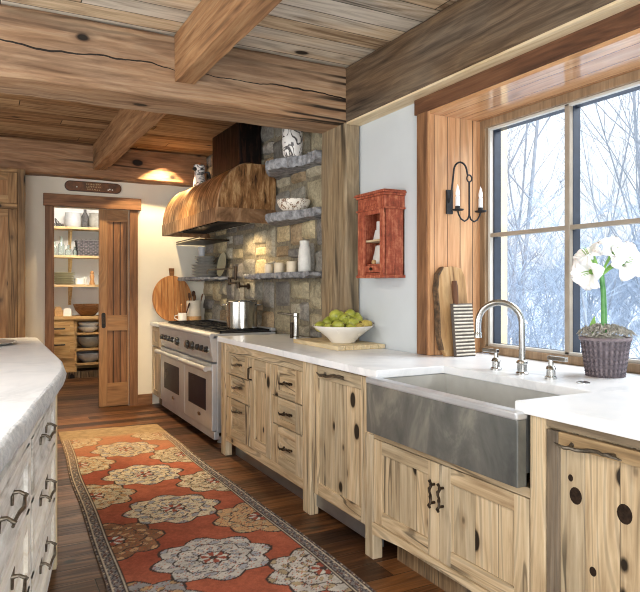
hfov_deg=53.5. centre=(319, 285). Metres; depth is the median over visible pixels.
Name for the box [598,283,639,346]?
bush
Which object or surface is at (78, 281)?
jar
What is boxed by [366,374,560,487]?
sink
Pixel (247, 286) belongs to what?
pot filler
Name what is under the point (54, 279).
plate
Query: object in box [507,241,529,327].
bush
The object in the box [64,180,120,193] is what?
wall sign
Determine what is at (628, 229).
bush
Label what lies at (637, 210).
bush
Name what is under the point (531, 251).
bush
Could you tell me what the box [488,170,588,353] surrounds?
bush
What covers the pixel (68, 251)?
glass bottle
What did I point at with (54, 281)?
plate
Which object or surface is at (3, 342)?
tray
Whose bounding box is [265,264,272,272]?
candle
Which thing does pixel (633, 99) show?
bare tree
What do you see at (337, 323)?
pear
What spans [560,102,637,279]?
bare tree
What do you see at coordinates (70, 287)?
shelf
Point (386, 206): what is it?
upper cabinet
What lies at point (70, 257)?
shelf
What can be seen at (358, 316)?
pear
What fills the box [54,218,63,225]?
sprig
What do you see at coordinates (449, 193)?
wall sconce
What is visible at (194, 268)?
plate
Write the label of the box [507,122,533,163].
bare tree
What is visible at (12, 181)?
tall cabinet
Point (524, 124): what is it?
bare tree
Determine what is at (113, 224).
door
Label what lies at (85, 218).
bottle
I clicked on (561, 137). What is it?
bare tree
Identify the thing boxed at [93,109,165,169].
joist
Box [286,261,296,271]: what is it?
candle
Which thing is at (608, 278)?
bush
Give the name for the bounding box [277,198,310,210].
bowl
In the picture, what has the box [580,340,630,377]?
pot
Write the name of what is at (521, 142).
bare tree
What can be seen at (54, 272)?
plate
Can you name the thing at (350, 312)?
pear
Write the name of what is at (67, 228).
shelf
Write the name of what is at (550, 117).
bare tree
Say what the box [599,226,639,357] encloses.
bush
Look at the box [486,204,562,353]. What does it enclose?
bush
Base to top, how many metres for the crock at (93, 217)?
0.220 m
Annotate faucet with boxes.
[474,299,528,374]
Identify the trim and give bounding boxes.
[43,193,140,210]
[45,206,137,405]
[347,0,639,125]
[414,4,639,115]
[417,111,426,354]
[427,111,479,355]
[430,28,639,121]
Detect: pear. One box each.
[314,321,324,331]
[322,316,331,323]
[324,323,332,326]
[329,309,343,321]
[332,320,344,326]
[339,313,350,325]
[345,309,354,316]
[346,317,361,324]
[353,312,362,320]
[355,323,364,326]
[360,319,373,329]
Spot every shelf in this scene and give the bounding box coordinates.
[54,226,98,248]
[54,255,98,271]
[54,285,98,304]
[176,236,228,245]
[178,277,227,280]
[243,271,321,279]
[265,150,321,179]
[265,207,321,226]
[366,239,379,242]
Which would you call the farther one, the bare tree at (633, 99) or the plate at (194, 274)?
the bare tree at (633, 99)
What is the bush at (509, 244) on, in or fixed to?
on the snow
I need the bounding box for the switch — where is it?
[576,381,589,383]
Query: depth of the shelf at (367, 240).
3.98 m
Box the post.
[321,123,359,340]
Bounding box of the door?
[99,209,128,406]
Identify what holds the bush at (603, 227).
on the snow
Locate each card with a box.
[373,230,379,239]
[373,245,379,263]
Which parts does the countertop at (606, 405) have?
lever, tap handle, tap handle, lever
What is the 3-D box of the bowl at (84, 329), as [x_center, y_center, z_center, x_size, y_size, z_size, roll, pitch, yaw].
[-3.376,0.628,9.256,0.300,0.080,0.300,0,0,-28]
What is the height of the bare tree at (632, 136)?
11.084 m
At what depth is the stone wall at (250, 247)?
5.53 m
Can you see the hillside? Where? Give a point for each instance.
(528, 267)
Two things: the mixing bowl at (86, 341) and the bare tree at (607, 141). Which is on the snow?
the bare tree at (607, 141)
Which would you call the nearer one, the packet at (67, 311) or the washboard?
the washboard
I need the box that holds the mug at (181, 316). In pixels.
[174,313,186,320]
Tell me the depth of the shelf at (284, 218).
4.89 m
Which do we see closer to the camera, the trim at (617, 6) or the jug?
the trim at (617, 6)
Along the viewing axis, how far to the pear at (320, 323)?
4.14 m
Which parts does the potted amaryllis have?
stem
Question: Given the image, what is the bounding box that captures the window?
[480,69,639,373]
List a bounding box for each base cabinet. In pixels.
[152,326,165,407]
[221,342,317,514]
[365,376,552,591]
[547,419,639,591]
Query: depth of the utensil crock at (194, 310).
7.04 m
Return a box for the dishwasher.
[313,364,444,546]
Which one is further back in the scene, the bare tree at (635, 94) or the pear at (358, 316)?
the bare tree at (635, 94)
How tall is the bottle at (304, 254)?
0.238 m
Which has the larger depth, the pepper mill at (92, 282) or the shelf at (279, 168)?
the pepper mill at (92, 282)
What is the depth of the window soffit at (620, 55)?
3.04 m
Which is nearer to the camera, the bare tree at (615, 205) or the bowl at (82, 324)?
the bowl at (82, 324)
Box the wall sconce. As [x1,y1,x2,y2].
[446,161,486,221]
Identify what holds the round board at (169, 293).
on the countertop at (158, 322)
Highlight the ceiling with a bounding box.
[0,0,458,156]
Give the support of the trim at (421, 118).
attached to the wall at (388, 143)
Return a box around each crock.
[65,212,81,226]
[89,213,98,227]
[186,300,200,319]
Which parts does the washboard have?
handle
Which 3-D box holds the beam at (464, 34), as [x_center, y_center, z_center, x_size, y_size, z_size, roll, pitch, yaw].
[1.611,-1.290,1.684,0.121,0.383,6.670,0,0,-28]
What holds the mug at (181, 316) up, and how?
on the countertop at (158, 322)
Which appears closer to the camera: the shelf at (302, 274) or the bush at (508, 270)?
the shelf at (302, 274)
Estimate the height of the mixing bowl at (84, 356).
0.135 m
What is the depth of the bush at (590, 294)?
14.23 m
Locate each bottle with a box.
[54,241,57,254]
[58,237,64,254]
[65,245,71,254]
[81,209,88,226]
[298,240,310,271]
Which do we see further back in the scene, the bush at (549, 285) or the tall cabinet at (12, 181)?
the bush at (549, 285)
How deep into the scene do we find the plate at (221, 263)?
6.66 m
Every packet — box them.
[54,306,61,316]
[63,308,71,315]
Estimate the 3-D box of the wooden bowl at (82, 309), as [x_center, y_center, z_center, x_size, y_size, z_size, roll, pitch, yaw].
[-3.385,0.347,9.251,0.400,0.170,0.400,0,0,-28]
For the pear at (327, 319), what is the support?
in the fruit bowl at (342, 335)
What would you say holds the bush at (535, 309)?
on the snow
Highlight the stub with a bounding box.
[376,221,379,229]
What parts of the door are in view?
latch plate, rail, rail, rail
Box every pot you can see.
[222,300,261,328]
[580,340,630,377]
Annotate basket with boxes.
[75,239,98,255]
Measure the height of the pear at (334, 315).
0.087 m
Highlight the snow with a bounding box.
[507,293,639,357]
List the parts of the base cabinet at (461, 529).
leg, rail, door, rail, rail, handle, handle, rail, rail, rail, door, leg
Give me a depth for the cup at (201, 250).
6.75 m
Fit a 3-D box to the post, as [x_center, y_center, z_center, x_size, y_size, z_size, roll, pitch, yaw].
[0.140,-0.352,4.464,0.121,1.499,0.366,0,0,-28]
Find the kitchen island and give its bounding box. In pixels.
[0,395,56,591]
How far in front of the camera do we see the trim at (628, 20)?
2.90 m
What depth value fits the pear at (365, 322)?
4.13 m
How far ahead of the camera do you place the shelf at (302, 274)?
4.92 m
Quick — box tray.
[0,339,16,345]
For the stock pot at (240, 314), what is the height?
0.244 m
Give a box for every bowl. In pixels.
[73,304,98,315]
[77,335,98,347]
[77,351,98,361]
[78,322,98,326]
[78,326,98,331]
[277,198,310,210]
[312,325,373,343]
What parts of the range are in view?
oven door, control panel, kick panel, handle, oven door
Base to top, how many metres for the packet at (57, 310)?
0.140 m
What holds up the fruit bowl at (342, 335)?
on the serving board at (325, 343)
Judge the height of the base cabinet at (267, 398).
0.879 m
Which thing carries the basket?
on the shelf at (70, 257)
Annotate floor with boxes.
[47,377,445,591]
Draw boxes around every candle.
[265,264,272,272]
[274,262,283,272]
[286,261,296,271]
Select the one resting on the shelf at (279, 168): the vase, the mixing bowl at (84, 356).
the vase
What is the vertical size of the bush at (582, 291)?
3.348 m
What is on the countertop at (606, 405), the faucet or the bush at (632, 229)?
the faucet
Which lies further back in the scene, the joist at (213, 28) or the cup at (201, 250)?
the cup at (201, 250)
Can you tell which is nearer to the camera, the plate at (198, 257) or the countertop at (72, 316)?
the plate at (198, 257)
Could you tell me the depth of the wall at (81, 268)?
9.45 m
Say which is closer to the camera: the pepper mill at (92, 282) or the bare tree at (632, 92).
the pepper mill at (92, 282)
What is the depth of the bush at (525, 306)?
7.93 m
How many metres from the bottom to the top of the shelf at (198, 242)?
0.036 m
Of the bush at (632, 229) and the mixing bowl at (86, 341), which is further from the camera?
the bush at (632, 229)
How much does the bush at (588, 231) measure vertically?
3.685 m
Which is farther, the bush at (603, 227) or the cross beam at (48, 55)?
the bush at (603, 227)
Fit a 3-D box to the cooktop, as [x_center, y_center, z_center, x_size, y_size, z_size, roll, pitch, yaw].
[-1.036,0.407,6.138,0.560,0.021,1.726,0,0,-28]
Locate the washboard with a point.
(462, 322)
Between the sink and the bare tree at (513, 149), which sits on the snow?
the bare tree at (513, 149)
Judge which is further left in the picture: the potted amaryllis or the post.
the post
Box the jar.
[75,278,84,284]
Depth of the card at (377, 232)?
4.02 m
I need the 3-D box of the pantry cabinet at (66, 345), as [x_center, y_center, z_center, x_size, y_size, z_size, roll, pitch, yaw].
[-3.734,0.893,9.088,2.600,0.849,0.539,0,0,-28]
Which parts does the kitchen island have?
handle, drawer, drawer, handle, drawer, drawer, drawer, handle, handle, handle, corner post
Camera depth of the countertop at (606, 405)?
2.89 m
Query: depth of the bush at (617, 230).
18.43 m
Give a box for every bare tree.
[507,107,594,343]
[507,114,588,312]
[507,116,550,342]
[507,117,550,282]
[507,117,553,343]
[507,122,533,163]
[507,124,541,203]
[510,161,551,246]
[537,90,639,236]
[547,93,639,247]
[553,91,639,320]
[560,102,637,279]
[564,96,639,208]
[580,91,639,242]
[580,92,639,279]
[611,94,639,227]
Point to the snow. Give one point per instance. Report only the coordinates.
(632, 355)
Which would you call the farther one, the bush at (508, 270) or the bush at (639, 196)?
the bush at (639, 196)
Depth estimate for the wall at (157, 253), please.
7.05 m
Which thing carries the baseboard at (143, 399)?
attached to the wall at (157, 253)
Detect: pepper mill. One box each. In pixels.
[89,271,94,284]
[277,312,298,338]
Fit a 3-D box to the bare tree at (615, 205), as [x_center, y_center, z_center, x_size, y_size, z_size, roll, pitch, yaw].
[7.794,-2.735,16.728,2.987,9.575,5.552,0,0,7]
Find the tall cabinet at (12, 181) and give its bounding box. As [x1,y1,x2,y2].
[0,167,24,337]
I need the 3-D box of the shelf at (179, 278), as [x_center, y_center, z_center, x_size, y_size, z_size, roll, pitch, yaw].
[-1.282,-0.074,6.895,0.327,0.046,0.888,0,0,-28]
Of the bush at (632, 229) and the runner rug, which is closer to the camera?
the runner rug
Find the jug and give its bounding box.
[192,164,210,186]
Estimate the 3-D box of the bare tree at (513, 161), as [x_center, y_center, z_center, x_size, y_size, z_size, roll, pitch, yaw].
[4.457,-3.198,19.416,3.752,10.400,4.681,0,0,-37]
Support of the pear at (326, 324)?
in the fruit bowl at (342, 335)
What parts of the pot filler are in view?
spout, arm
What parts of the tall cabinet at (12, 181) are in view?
door, rail, rail, door, rail, rail, rail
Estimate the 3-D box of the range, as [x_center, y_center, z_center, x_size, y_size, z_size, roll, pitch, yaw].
[-1.073,0.841,6.119,0.643,0.955,1.730,0,0,-28]
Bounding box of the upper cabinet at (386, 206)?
[354,188,406,277]
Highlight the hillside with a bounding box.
[507,260,638,293]
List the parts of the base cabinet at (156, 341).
drawer, door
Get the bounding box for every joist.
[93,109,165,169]
[174,0,281,84]
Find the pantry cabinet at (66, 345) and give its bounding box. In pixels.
[54,319,98,378]
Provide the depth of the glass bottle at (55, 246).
9.10 m
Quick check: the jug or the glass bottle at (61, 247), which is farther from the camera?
the glass bottle at (61, 247)
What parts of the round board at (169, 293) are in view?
handle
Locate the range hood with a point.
(240, 191)
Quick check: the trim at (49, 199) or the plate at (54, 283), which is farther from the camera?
the plate at (54, 283)
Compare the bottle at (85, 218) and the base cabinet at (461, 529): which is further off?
the bottle at (85, 218)
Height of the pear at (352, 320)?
0.082 m
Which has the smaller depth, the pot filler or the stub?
the stub
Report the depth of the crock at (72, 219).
9.18 m
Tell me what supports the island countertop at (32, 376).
on the kitchen island
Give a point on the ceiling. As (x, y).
(341, 33)
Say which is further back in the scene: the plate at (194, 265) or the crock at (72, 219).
the crock at (72, 219)
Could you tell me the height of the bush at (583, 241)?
2.826 m
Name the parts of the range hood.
panel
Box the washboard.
[450,281,475,356]
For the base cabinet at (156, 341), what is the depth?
6.96 m
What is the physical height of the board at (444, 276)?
0.515 m
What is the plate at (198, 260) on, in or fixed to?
on the plate at (195, 262)
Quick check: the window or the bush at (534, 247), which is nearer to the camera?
the window
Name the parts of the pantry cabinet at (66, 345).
panel, panel, drawer, drawer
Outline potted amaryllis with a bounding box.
[571,236,639,377]
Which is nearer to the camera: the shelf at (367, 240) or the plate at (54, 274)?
the shelf at (367, 240)
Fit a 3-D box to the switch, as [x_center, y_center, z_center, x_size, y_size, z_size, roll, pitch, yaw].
[1.079,0.395,2.602,0.054,0.007,0.054,0,0,-28]
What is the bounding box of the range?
[154,319,274,442]
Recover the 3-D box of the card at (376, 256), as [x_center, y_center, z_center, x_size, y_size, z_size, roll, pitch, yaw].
[0.368,-0.198,4.024,0.034,0.121,0.095,0,0,-28]
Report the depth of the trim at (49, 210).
6.96 m
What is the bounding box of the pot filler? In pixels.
[206,266,249,288]
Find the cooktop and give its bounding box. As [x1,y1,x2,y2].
[162,323,274,336]
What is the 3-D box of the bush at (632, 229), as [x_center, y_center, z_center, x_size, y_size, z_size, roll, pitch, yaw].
[5.011,0.239,10.767,1.847,3.712,1.833,0,0,27]
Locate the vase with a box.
[282,129,302,157]
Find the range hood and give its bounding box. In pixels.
[162,122,275,237]
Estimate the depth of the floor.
3.74 m
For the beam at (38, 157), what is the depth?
6.60 m
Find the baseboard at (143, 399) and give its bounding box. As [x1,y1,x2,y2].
[138,393,151,404]
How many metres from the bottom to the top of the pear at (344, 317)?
0.084 m
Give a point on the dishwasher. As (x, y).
(339, 397)
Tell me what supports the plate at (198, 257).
on the plate at (198, 260)
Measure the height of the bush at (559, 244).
2.882 m
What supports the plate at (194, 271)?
on the plate at (194, 274)
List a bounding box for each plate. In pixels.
[54,272,72,273]
[54,274,74,275]
[54,277,72,278]
[54,279,74,280]
[54,281,73,282]
[54,283,72,284]
[192,264,216,267]
[192,267,215,270]
[192,270,216,273]
[192,273,216,276]
[195,256,214,258]
[195,259,214,261]
[195,262,214,263]
[217,252,225,276]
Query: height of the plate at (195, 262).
0.032 m
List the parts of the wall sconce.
bulb, arm, stem, arm, bulb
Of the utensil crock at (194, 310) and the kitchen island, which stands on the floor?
the kitchen island
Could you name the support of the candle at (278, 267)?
on the shelf at (302, 274)
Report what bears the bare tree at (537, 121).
on the snow
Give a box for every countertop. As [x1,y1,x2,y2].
[0,337,66,473]
[54,315,98,319]
[150,321,167,326]
[218,334,639,440]
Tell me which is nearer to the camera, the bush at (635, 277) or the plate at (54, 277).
the plate at (54, 277)
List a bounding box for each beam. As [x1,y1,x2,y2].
[0,4,345,133]
[0,136,206,186]
[346,0,615,122]
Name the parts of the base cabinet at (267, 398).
leg, rail, rail, rail, rail, rail, drawer, rail, drawer, drawer, handle, rail, rail, door, rail, rail, handle, handle, handle, rail, rail, rail, rail, drawer, drawer, drawer, rail, rail, leg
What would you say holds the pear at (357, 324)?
in the fruit bowl at (342, 335)
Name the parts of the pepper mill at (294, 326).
lever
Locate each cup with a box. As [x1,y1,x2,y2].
[198,247,205,255]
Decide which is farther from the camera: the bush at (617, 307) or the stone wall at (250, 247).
the bush at (617, 307)
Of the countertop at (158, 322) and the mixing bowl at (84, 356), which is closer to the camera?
the countertop at (158, 322)
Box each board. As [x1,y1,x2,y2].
[152,268,191,320]
[293,338,384,350]
[433,266,466,356]
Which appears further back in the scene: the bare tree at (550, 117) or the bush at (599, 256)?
the bare tree at (550, 117)
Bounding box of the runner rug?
[58,424,375,591]
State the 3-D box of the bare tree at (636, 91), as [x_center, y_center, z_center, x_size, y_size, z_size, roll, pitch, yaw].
[8.082,-5.042,14.245,6.130,14.523,5.929,0,0,-42]
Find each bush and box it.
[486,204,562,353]
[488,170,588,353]
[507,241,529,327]
[507,244,529,344]
[507,254,583,347]
[507,274,564,348]
[508,238,610,349]
[510,233,588,349]
[512,264,551,340]
[516,231,591,347]
[521,179,627,349]
[528,241,600,349]
[531,251,564,345]
[555,278,608,346]
[557,241,621,350]
[559,196,639,347]
[580,238,639,342]
[580,256,637,323]
[582,227,638,333]
[594,229,639,348]
[597,230,639,322]
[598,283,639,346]
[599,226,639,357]
[612,191,639,354]
[614,278,639,358]
[620,196,639,338]
[621,295,639,352]
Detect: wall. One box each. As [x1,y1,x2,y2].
[25,175,204,403]
[54,208,98,314]
[203,126,321,337]
[359,104,480,355]
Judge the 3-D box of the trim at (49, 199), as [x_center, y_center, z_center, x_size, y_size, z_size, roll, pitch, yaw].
[-2.417,-0.896,6.785,0.993,0.128,0.045,0,0,-28]
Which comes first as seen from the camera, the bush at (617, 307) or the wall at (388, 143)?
the wall at (388, 143)
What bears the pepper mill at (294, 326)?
on the countertop at (606, 405)
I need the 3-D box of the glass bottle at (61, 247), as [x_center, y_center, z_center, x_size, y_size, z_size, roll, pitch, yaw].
[-3.732,-0.577,9.158,0.090,0.270,0.090,0,0,-28]
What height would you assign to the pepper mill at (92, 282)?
0.200 m
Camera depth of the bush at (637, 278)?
7.97 m
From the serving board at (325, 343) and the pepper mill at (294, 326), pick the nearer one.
the serving board at (325, 343)
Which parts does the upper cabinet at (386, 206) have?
frame, drawer, crown, moulding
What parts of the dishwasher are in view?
handle, rail, door, rail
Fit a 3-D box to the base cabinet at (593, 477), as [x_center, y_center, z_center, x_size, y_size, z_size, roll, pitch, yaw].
[1.378,0.878,1.532,0.630,0.879,1.620,0,0,-28]

